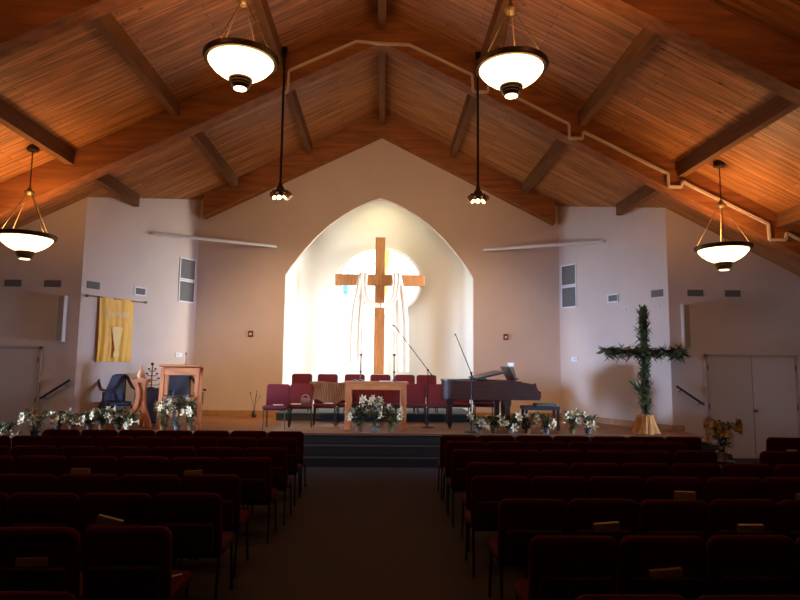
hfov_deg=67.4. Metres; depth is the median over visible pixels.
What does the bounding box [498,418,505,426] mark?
flower
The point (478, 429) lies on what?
pot
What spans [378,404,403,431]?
lily
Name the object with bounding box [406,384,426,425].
chair
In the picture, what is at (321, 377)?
chair
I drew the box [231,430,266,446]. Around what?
upholstered chair
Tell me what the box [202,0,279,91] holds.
pendant lamp
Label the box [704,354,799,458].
door
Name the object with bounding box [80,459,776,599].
floor
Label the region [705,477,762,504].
upholstered chair
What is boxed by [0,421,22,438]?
lily
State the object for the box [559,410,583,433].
lily
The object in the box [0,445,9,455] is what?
upholstered chair
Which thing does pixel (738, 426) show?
flower
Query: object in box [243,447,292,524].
upholstered chair
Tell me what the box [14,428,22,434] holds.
flower
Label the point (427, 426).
microphone stand
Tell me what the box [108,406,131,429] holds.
lily
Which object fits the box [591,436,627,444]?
upholstered chair
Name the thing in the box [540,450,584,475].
upholstered chair
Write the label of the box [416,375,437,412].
chair
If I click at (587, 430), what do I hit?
pot
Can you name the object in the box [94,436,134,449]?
upholstered chair
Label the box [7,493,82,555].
upholstered chair
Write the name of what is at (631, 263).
wall
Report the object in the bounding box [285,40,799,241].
conduit
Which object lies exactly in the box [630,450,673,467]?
upholstered chair
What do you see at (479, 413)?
baseboard
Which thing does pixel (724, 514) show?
upholstered chair
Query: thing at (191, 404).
lily
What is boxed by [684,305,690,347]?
speaker grille
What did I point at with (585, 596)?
upholstered chair
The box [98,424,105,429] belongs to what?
pot
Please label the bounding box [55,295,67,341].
speaker
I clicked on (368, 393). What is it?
chair
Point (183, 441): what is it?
upholstered chair
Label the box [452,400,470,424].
chair
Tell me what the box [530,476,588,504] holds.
upholstered chair
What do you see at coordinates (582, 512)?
upholstered chair
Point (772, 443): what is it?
upholstered chair
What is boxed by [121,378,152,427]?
wooden pedestal
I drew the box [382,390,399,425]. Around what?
chair
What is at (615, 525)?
hymnal
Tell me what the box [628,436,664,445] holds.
upholstered chair
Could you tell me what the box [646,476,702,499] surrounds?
upholstered chair
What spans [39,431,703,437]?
trim
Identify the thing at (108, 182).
purlin
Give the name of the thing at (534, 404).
cushion
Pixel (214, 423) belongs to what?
stage
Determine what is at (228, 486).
upholstered chair
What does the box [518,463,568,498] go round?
upholstered chair
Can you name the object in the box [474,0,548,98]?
pendant lamp
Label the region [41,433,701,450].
stage base
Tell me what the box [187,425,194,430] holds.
pot
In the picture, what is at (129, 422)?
flower
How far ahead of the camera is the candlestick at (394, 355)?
12.30 m
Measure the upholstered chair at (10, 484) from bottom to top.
0.882 m
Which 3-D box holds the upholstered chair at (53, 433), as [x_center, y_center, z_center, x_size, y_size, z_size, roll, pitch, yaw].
[-4.877,2.321,8.806,0.522,0.882,0.560,1,-6,-2]
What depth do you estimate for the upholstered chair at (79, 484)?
5.25 m
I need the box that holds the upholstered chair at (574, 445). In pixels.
[568,441,607,462]
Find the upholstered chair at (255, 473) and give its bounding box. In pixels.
[222,457,277,543]
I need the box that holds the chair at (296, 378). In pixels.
[288,374,311,411]
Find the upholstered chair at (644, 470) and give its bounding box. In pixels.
[620,463,670,480]
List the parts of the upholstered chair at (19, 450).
backrest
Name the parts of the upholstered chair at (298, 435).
backrest, leg, leg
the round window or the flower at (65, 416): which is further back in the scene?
the round window
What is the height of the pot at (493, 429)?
0.110 m
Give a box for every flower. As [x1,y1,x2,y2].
[2,430,13,437]
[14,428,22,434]
[17,417,25,425]
[28,408,39,416]
[28,416,37,423]
[47,413,56,421]
[63,411,71,418]
[125,418,133,425]
[161,398,170,405]
[360,395,366,402]
[367,397,373,404]
[477,419,485,426]
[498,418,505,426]
[511,424,517,431]
[515,413,522,420]
[532,415,539,422]
[565,410,573,418]
[589,422,597,430]
[703,419,709,428]
[707,423,719,434]
[708,417,718,427]
[716,426,730,437]
[724,430,734,440]
[731,419,743,431]
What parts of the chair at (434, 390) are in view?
backrest, seat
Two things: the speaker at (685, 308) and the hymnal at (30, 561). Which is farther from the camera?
the speaker at (685, 308)
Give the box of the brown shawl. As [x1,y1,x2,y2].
[310,381,345,403]
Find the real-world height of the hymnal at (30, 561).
0.171 m
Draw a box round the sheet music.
[507,363,516,377]
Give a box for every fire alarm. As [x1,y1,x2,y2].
[248,331,252,336]
[503,334,507,339]
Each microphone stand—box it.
[393,325,433,427]
[454,334,475,432]
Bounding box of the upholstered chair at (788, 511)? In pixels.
[777,500,799,542]
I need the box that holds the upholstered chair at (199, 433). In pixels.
[193,430,229,439]
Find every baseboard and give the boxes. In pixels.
[61,411,186,426]
[202,410,277,415]
[474,412,560,417]
[561,413,684,431]
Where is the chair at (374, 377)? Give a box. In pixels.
[370,374,389,412]
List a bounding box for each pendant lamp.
[0,144,57,259]
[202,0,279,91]
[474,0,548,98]
[694,160,753,270]
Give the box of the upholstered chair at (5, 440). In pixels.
[0,435,10,455]
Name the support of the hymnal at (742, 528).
in the upholstered chair at (724, 514)
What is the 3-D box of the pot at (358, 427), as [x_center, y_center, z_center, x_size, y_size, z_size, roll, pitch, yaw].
[-0.816,2.522,11.782,0.156,0.110,0.160,3,-6,-17]
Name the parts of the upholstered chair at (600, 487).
backrest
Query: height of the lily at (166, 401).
0.644 m
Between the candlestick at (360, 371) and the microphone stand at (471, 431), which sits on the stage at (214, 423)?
the microphone stand at (471, 431)
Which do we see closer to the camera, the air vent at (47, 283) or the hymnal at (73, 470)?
the hymnal at (73, 470)
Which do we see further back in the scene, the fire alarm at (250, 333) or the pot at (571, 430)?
the fire alarm at (250, 333)
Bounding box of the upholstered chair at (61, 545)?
[0,527,85,599]
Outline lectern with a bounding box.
[155,364,205,429]
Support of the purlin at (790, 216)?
attached to the ceiling
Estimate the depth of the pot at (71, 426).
11.38 m
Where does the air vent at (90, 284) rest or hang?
in the wall at (121, 254)
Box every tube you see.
[150,232,276,247]
[483,239,605,250]
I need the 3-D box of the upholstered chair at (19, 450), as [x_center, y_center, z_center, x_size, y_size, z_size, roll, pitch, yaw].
[-4.255,2.154,7.145,0.522,0.882,0.560,1,-6,-1]
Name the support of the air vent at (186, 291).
in the wall at (121, 254)
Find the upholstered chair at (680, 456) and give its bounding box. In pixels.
[673,450,716,463]
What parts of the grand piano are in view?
leg, lid, leg, leg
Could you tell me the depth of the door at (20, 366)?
12.03 m
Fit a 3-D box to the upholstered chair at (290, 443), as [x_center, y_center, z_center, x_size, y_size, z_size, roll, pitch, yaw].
[-1.631,2.289,8.153,0.522,0.882,0.560,1,-6,-2]
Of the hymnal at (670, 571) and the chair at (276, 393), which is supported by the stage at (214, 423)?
the chair at (276, 393)
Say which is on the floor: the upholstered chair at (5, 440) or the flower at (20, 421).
the upholstered chair at (5, 440)
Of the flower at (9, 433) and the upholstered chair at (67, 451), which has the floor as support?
the upholstered chair at (67, 451)
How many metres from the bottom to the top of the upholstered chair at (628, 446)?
0.882 m
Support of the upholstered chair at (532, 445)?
on the floor
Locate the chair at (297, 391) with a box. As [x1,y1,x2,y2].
[289,384,312,427]
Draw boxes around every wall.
[0,197,86,435]
[73,197,200,426]
[192,138,561,418]
[558,206,672,426]
[665,208,799,458]
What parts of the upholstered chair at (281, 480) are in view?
backrest, seat, leg, leg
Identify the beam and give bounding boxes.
[0,0,799,105]
[0,15,799,262]
[203,114,555,225]
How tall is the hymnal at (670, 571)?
0.180 m
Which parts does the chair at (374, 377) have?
backrest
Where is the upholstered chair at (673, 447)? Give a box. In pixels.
[648,442,686,462]
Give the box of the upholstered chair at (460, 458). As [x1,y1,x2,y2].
[447,449,495,526]
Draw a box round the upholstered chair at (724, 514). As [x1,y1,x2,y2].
[709,499,776,537]
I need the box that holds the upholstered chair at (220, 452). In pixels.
[197,447,247,509]
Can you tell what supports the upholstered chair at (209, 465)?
on the floor
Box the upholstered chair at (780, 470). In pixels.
[774,464,799,476]
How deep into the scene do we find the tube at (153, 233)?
14.48 m
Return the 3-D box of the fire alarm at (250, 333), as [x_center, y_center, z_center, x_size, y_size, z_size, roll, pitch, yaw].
[-3.748,0.847,15.055,0.120,0.150,0.065,1,-6,-2]
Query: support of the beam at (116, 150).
attached to the ceiling
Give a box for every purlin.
[0,99,74,164]
[91,12,179,116]
[93,174,139,206]
[190,131,238,187]
[252,0,282,69]
[286,90,311,153]
[378,0,385,30]
[379,50,385,124]
[451,94,475,156]
[480,0,511,56]
[522,139,568,193]
[578,28,661,125]
[616,185,659,215]
[677,95,799,176]
[777,204,799,226]
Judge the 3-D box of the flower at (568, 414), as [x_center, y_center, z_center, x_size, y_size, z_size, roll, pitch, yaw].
[3.275,2.217,11.650,0.189,0.166,0.118,1,1,-4]
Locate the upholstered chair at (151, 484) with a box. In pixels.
[119,474,190,565]
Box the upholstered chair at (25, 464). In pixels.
[16,455,67,492]
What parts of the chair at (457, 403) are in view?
seat, backrest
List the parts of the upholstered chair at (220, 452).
backrest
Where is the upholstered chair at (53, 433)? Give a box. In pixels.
[43,429,79,437]
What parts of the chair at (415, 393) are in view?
backrest, seat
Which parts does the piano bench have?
leg, leg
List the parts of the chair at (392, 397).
seat, backrest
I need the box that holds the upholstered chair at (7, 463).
[0,455,14,473]
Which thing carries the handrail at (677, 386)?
attached to the wall at (765, 320)
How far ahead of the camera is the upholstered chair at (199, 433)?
8.65 m
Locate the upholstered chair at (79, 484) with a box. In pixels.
[58,474,118,559]
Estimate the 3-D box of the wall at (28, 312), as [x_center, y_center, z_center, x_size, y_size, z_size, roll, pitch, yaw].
[-7.968,0.451,12.245,2.850,5.250,0.120,1,-6,-2]
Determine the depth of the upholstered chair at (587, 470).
6.14 m
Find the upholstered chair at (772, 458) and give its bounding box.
[759,451,799,476]
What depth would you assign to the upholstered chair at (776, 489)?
5.46 m
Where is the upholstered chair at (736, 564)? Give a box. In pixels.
[706,535,794,594]
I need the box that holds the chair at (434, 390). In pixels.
[426,384,446,423]
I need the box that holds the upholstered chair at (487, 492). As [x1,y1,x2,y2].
[465,476,528,577]
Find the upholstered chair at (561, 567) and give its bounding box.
[513,535,617,599]
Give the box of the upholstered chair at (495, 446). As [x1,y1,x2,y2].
[486,441,525,453]
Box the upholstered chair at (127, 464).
[118,456,169,480]
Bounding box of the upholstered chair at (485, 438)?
[477,435,513,444]
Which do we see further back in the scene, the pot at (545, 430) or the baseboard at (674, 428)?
the baseboard at (674, 428)
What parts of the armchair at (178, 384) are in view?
leg, frame, backrest, armrest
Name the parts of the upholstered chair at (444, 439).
leg, leg, backrest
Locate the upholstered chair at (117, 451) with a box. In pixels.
[104,446,149,458]
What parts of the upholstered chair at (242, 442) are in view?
backrest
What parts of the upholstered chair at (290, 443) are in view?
backrest, seat, leg, leg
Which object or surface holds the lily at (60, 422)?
on the stage at (214, 423)
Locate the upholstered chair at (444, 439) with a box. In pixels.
[437,435,476,498]
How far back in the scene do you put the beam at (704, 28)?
7.27 m
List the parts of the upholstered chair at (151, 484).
backrest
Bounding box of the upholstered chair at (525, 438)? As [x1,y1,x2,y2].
[515,435,551,449]
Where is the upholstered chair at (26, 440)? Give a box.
[12,435,52,447]
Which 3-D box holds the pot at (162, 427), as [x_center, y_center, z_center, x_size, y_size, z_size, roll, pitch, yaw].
[-4.528,2.449,11.476,0.160,0.110,0.156,0,-6,7]
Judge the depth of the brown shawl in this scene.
12.94 m
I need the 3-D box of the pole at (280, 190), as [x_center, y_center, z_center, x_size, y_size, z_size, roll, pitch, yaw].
[-2.050,-3.102,10.531,0.396,2.786,0.172,1,-6,-2]
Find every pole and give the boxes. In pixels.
[270,47,291,200]
[467,52,489,204]
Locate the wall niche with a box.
[283,200,472,413]
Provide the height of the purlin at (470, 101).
0.266 m
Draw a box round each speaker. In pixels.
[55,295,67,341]
[680,304,690,348]
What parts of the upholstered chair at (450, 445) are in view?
leg, seat, leg, backrest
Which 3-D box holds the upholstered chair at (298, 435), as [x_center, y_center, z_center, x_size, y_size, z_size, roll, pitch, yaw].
[-1.667,2.364,8.877,0.522,0.882,0.560,1,-6,-2]
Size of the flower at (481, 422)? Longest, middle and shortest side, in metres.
0.157 x 0.148 x 0.145 m
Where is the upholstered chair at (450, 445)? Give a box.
[442,441,485,510]
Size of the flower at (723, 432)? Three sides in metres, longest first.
0.163 x 0.142 x 0.102 m
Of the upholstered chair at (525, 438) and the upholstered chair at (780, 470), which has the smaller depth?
the upholstered chair at (780, 470)
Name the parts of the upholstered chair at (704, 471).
backrest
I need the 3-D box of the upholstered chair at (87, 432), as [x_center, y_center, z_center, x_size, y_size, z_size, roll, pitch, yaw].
[-4.339,2.329,8.820,0.522,0.882,0.560,1,-6,-2]
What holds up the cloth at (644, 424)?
on the stage at (214, 423)
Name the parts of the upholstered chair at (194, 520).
leg, backrest, chair frame, seat, leg, leg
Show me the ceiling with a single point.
(73, 84)
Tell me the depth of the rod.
12.89 m
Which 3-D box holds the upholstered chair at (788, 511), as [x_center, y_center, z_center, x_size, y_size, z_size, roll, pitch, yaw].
[3.121,1.982,4.737,0.522,0.882,0.560,1,-6,-1]
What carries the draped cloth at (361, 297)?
hanging from the wall cross at (379, 279)
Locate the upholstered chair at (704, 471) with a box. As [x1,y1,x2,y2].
[671,463,721,500]
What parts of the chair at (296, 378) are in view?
backrest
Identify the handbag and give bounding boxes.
[300,394,309,403]
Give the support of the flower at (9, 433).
on the lily at (8, 432)
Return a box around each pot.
[29,430,39,435]
[53,424,61,428]
[68,424,75,428]
[85,424,93,428]
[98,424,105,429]
[114,424,121,429]
[159,425,167,429]
[173,425,180,429]
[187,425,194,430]
[355,425,361,431]
[371,426,378,431]
[387,425,394,431]
[474,427,481,432]
[490,427,497,432]
[508,427,513,433]
[523,427,530,433]
[542,428,549,433]
[568,428,575,433]
[584,428,590,433]
[716,451,728,460]
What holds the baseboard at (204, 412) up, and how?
attached to the wall at (241, 289)
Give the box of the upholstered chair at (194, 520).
[153,492,234,599]
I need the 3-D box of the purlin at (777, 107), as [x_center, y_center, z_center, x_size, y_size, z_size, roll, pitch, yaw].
[5.192,-2.562,9.238,0.136,0.266,3.500,1,-6,-2]
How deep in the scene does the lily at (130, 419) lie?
11.41 m
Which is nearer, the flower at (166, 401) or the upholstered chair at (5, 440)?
the upholstered chair at (5, 440)
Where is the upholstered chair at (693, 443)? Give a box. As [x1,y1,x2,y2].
[665,437,701,450]
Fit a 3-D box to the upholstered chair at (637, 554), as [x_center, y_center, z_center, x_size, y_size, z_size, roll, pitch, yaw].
[1.546,1.859,3.729,0.522,0.882,0.560,1,-6,-2]
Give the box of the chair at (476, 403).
[472,400,494,423]
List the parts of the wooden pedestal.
curved leg, leg, curved leg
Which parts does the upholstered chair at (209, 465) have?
backrest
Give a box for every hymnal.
[15,557,48,566]
[71,468,89,473]
[96,514,124,524]
[184,470,202,474]
[593,521,619,531]
[648,566,682,576]
[673,491,695,499]
[737,524,764,532]
[795,493,799,499]
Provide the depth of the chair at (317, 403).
12.65 m
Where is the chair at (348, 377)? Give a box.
[343,374,364,412]
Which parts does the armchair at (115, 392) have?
armrest, backrest, frame, seat, armrest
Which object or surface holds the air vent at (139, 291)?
in the wall at (121, 254)
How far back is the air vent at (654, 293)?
12.88 m
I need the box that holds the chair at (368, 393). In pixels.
[359,390,381,424]
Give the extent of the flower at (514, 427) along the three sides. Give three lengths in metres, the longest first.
0.176 x 0.154 x 0.110 m
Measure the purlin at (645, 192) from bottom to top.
0.266 m
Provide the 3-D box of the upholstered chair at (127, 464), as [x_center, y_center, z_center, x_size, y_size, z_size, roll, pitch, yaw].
[-2.687,2.099,6.458,0.522,0.882,0.560,1,-6,-1]
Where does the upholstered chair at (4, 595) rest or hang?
on the floor
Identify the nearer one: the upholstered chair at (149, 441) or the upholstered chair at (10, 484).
the upholstered chair at (10, 484)
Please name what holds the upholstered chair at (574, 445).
on the floor
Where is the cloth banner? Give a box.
[96,297,133,361]
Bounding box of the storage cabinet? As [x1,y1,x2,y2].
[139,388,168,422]
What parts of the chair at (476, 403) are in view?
backrest, seat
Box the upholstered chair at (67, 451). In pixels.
[57,446,103,458]
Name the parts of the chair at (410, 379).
backrest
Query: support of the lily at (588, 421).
on the stage at (214, 423)
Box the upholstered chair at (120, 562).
[83,526,190,599]
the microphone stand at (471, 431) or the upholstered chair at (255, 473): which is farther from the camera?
the microphone stand at (471, 431)
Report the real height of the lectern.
1.268 m
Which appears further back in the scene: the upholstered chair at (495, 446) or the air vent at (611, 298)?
the air vent at (611, 298)
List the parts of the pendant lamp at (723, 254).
suspension rod, suspension rod, stem, suspension rod, lamp shade, suspension rod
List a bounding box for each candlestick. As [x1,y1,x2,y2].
[358,354,362,380]
[392,354,396,381]
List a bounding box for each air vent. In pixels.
[4,280,21,286]
[44,280,60,286]
[87,281,99,289]
[134,286,146,296]
[178,279,194,302]
[179,257,195,280]
[561,263,576,286]
[561,285,576,307]
[607,293,618,302]
[651,289,662,296]
[687,290,703,295]
[725,290,740,296]
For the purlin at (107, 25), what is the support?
attached to the ceiling
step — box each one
[302,454,439,467]
[304,442,439,454]
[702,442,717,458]
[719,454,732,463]
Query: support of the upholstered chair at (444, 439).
on the floor
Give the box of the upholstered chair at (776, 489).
[762,477,799,505]
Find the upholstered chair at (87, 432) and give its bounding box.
[81,429,117,438]
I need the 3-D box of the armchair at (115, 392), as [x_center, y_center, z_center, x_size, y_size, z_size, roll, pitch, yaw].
[-6.006,2.091,12.664,0.628,1.043,0.750,-5,-8,44]
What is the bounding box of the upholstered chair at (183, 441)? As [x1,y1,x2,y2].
[177,436,216,456]
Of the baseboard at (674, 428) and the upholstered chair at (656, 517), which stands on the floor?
the upholstered chair at (656, 517)
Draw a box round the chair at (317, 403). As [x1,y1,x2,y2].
[313,399,335,425]
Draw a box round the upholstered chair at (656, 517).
[639,499,708,542]
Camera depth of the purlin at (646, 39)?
9.16 m
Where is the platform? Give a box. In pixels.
[275,407,472,421]
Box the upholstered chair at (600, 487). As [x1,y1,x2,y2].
[588,476,645,531]
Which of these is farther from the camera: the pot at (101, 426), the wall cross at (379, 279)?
the wall cross at (379, 279)
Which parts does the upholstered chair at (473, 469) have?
leg, seat, leg, backrest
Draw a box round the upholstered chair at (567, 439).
[553,436,589,449]
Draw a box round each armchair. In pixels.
[97,374,135,423]
[164,375,205,425]
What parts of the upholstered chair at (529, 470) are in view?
backrest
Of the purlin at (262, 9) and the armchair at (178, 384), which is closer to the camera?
the purlin at (262, 9)
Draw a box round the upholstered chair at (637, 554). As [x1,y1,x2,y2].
[617,535,706,599]
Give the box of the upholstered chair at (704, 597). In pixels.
[696,595,799,599]
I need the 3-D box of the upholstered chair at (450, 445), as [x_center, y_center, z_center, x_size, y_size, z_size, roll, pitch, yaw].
[0.847,2.300,8.003,0.522,0.882,0.560,1,-6,-2]
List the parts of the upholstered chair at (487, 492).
leg, leg, seat, chair frame, backrest, leg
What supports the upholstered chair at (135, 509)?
on the floor
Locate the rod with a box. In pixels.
[85,294,146,303]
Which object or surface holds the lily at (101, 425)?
on the stage at (214, 423)
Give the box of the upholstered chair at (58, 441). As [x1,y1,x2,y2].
[53,436,93,450]
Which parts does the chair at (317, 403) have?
seat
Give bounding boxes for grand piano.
[440,366,540,430]
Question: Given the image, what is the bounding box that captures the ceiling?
[0,0,799,275]
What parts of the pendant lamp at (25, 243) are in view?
suspension rod, suspension rod, lamp shade, stem, suspension rod, suspension rod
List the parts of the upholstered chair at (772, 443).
backrest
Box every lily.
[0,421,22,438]
[17,408,57,435]
[45,407,71,428]
[61,411,85,428]
[76,408,99,428]
[89,405,115,429]
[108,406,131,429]
[115,411,142,429]
[153,397,173,429]
[166,394,188,429]
[179,397,200,430]
[347,404,371,431]
[360,395,383,431]
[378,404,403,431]
[467,411,489,432]
[484,413,505,432]
[500,412,522,433]
[515,411,538,433]
[532,412,556,433]
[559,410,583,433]
[575,407,597,433]
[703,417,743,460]
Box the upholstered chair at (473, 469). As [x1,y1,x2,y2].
[461,462,516,551]
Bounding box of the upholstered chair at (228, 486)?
[178,474,249,578]
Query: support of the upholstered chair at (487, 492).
on the floor
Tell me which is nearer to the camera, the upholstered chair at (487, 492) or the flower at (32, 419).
the upholstered chair at (487, 492)
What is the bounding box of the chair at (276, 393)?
[261,384,290,429]
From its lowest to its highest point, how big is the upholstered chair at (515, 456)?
0.882 m
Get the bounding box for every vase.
[137,365,144,378]
[250,391,258,417]
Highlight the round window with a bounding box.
[339,247,421,315]
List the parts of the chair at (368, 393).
seat, backrest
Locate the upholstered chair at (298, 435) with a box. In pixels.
[267,431,306,493]
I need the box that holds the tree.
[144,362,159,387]
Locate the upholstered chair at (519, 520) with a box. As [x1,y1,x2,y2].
[488,499,567,599]
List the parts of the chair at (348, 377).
backrest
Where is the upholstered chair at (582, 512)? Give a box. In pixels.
[568,498,637,562]
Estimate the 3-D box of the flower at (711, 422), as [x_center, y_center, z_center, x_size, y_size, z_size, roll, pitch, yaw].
[3.956,1.542,7.546,0.098,0.137,0.156,0,-6,4]
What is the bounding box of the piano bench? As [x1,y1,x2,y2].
[520,403,559,430]
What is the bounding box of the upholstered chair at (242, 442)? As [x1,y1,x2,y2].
[217,437,256,505]
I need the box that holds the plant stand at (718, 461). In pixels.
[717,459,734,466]
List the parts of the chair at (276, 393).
seat, backrest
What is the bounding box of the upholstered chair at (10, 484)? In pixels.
[0,474,56,495]
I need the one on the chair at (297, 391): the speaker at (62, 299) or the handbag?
the handbag
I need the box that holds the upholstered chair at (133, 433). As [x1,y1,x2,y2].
[118,430,155,439]
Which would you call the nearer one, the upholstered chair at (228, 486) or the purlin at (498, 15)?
the upholstered chair at (228, 486)
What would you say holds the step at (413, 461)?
on the floor
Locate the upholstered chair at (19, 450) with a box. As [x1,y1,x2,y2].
[11,445,56,473]
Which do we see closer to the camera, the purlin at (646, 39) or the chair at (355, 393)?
the purlin at (646, 39)
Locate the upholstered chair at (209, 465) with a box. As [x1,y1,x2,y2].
[170,457,221,492]
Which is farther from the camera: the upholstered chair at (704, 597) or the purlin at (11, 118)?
the purlin at (11, 118)
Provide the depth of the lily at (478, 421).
11.65 m
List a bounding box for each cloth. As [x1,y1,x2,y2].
[349,272,408,370]
[631,414,660,434]
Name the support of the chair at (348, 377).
on the platform
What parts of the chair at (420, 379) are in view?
backrest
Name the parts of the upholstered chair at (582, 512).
backrest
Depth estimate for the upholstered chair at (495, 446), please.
7.82 m
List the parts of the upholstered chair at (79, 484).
backrest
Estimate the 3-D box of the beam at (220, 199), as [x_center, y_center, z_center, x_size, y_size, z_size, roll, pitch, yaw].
[-0.479,-3.426,15.489,8.940,2.857,0.270,1,-6,-2]
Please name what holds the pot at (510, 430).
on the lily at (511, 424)
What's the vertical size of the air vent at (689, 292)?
0.140 m
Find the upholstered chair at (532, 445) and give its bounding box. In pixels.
[527,441,566,453]
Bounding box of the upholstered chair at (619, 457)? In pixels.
[585,450,629,465]
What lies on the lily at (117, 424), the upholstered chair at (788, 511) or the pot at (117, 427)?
the pot at (117, 427)
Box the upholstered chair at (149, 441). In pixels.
[135,436,174,455]
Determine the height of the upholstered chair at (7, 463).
0.882 m
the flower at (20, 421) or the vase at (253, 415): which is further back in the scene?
the vase at (253, 415)
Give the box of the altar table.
[343,381,407,430]
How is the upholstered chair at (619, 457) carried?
on the floor
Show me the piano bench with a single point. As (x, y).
(536, 406)
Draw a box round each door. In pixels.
[0,346,42,448]
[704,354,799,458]
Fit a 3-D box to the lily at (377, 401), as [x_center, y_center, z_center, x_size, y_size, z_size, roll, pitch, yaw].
[-0.543,2.212,11.751,0.508,0.725,0.523,0,-6,8]
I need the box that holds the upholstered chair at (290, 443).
[257,437,300,505]
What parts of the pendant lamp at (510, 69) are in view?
suspension rod, suspension rod, lamp shade, suspension rod, suspension rod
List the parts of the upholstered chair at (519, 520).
leg, leg, seat, chair frame, backrest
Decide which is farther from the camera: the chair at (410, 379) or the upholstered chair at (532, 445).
the chair at (410, 379)
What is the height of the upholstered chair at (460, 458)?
0.882 m
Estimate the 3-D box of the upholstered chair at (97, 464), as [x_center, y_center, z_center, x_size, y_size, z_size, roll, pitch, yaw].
[-3.211,2.091,6.437,0.522,0.882,0.560,1,-6,-2]
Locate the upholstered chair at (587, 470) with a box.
[570,463,620,480]
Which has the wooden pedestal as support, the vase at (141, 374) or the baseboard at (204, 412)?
the vase at (141, 374)
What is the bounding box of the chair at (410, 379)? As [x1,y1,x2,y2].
[395,375,414,412]
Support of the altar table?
on the stage at (214, 423)
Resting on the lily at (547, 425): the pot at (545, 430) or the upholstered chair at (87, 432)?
the pot at (545, 430)
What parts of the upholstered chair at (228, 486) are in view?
leg, backrest, chair frame, seat, leg, leg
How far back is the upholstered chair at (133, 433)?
8.63 m
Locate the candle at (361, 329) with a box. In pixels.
[360,329,361,353]
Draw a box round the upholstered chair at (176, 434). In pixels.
[156,430,192,446]
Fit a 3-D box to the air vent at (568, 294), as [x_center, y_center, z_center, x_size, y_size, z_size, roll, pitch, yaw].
[4.255,-0.073,15.119,0.025,0.540,0.520,4,-7,-29]
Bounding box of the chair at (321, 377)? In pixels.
[315,374,337,411]
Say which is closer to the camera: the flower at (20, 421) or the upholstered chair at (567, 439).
the upholstered chair at (567, 439)
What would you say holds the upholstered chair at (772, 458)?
on the floor
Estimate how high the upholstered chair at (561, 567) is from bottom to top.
0.882 m
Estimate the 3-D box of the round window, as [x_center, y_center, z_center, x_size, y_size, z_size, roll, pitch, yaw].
[-0.548,-0.511,16.816,2.360,1.935,0.200,1,-6,-2]
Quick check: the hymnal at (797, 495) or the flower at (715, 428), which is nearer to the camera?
the hymnal at (797, 495)
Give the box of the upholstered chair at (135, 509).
[81,493,151,571]
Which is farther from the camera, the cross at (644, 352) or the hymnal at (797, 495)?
the cross at (644, 352)
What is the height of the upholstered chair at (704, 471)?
0.882 m
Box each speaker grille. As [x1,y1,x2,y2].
[56,296,63,340]
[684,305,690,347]
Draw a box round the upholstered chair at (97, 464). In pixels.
[67,456,118,475]
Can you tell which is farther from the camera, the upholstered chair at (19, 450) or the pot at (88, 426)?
the pot at (88, 426)
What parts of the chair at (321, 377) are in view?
backrest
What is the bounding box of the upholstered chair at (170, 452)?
[151,446,195,472]
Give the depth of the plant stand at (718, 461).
7.50 m
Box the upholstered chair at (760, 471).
[722,464,772,479]
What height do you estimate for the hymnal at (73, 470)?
0.164 m
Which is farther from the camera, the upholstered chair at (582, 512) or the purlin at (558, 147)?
the purlin at (558, 147)
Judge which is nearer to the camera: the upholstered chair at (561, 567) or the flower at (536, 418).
the upholstered chair at (561, 567)
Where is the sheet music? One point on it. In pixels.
(510, 365)
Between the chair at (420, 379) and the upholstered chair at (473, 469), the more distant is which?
the chair at (420, 379)
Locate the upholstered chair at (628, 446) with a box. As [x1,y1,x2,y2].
[608,442,647,453]
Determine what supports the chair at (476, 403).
on the stage at (214, 423)
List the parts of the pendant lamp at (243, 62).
suspension rod, suspension rod, lamp shade, suspension rod, suspension rod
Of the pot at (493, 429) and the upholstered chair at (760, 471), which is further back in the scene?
the pot at (493, 429)
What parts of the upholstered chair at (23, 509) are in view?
backrest, seat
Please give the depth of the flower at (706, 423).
7.76 m
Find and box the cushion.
[533,403,557,406]
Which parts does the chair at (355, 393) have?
seat, backrest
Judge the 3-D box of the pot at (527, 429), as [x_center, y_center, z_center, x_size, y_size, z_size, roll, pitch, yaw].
[2.496,2.555,11.758,0.160,0.110,0.156,3,-6,-18]
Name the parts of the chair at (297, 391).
seat, backrest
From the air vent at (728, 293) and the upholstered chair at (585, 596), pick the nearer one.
the upholstered chair at (585, 596)
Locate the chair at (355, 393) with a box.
[336,390,359,424]
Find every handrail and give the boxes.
[39,379,70,398]
[676,385,704,404]
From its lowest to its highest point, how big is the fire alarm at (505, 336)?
0.150 m
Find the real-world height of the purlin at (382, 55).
0.347 m
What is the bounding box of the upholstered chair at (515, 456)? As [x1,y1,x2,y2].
[496,449,539,475]
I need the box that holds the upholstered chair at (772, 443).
[753,437,799,463]
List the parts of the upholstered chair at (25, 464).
backrest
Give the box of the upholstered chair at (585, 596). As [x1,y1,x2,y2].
[575,594,685,599]
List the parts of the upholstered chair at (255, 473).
backrest, chair frame, seat, leg, leg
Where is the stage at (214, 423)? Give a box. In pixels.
[42,415,700,437]
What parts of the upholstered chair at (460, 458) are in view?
leg, leg, seat, chair frame, backrest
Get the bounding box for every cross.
[335,237,424,373]
[596,303,690,415]
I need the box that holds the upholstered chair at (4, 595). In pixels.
[0,591,76,599]
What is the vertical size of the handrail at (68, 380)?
0.408 m
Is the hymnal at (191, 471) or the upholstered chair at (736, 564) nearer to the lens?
the upholstered chair at (736, 564)

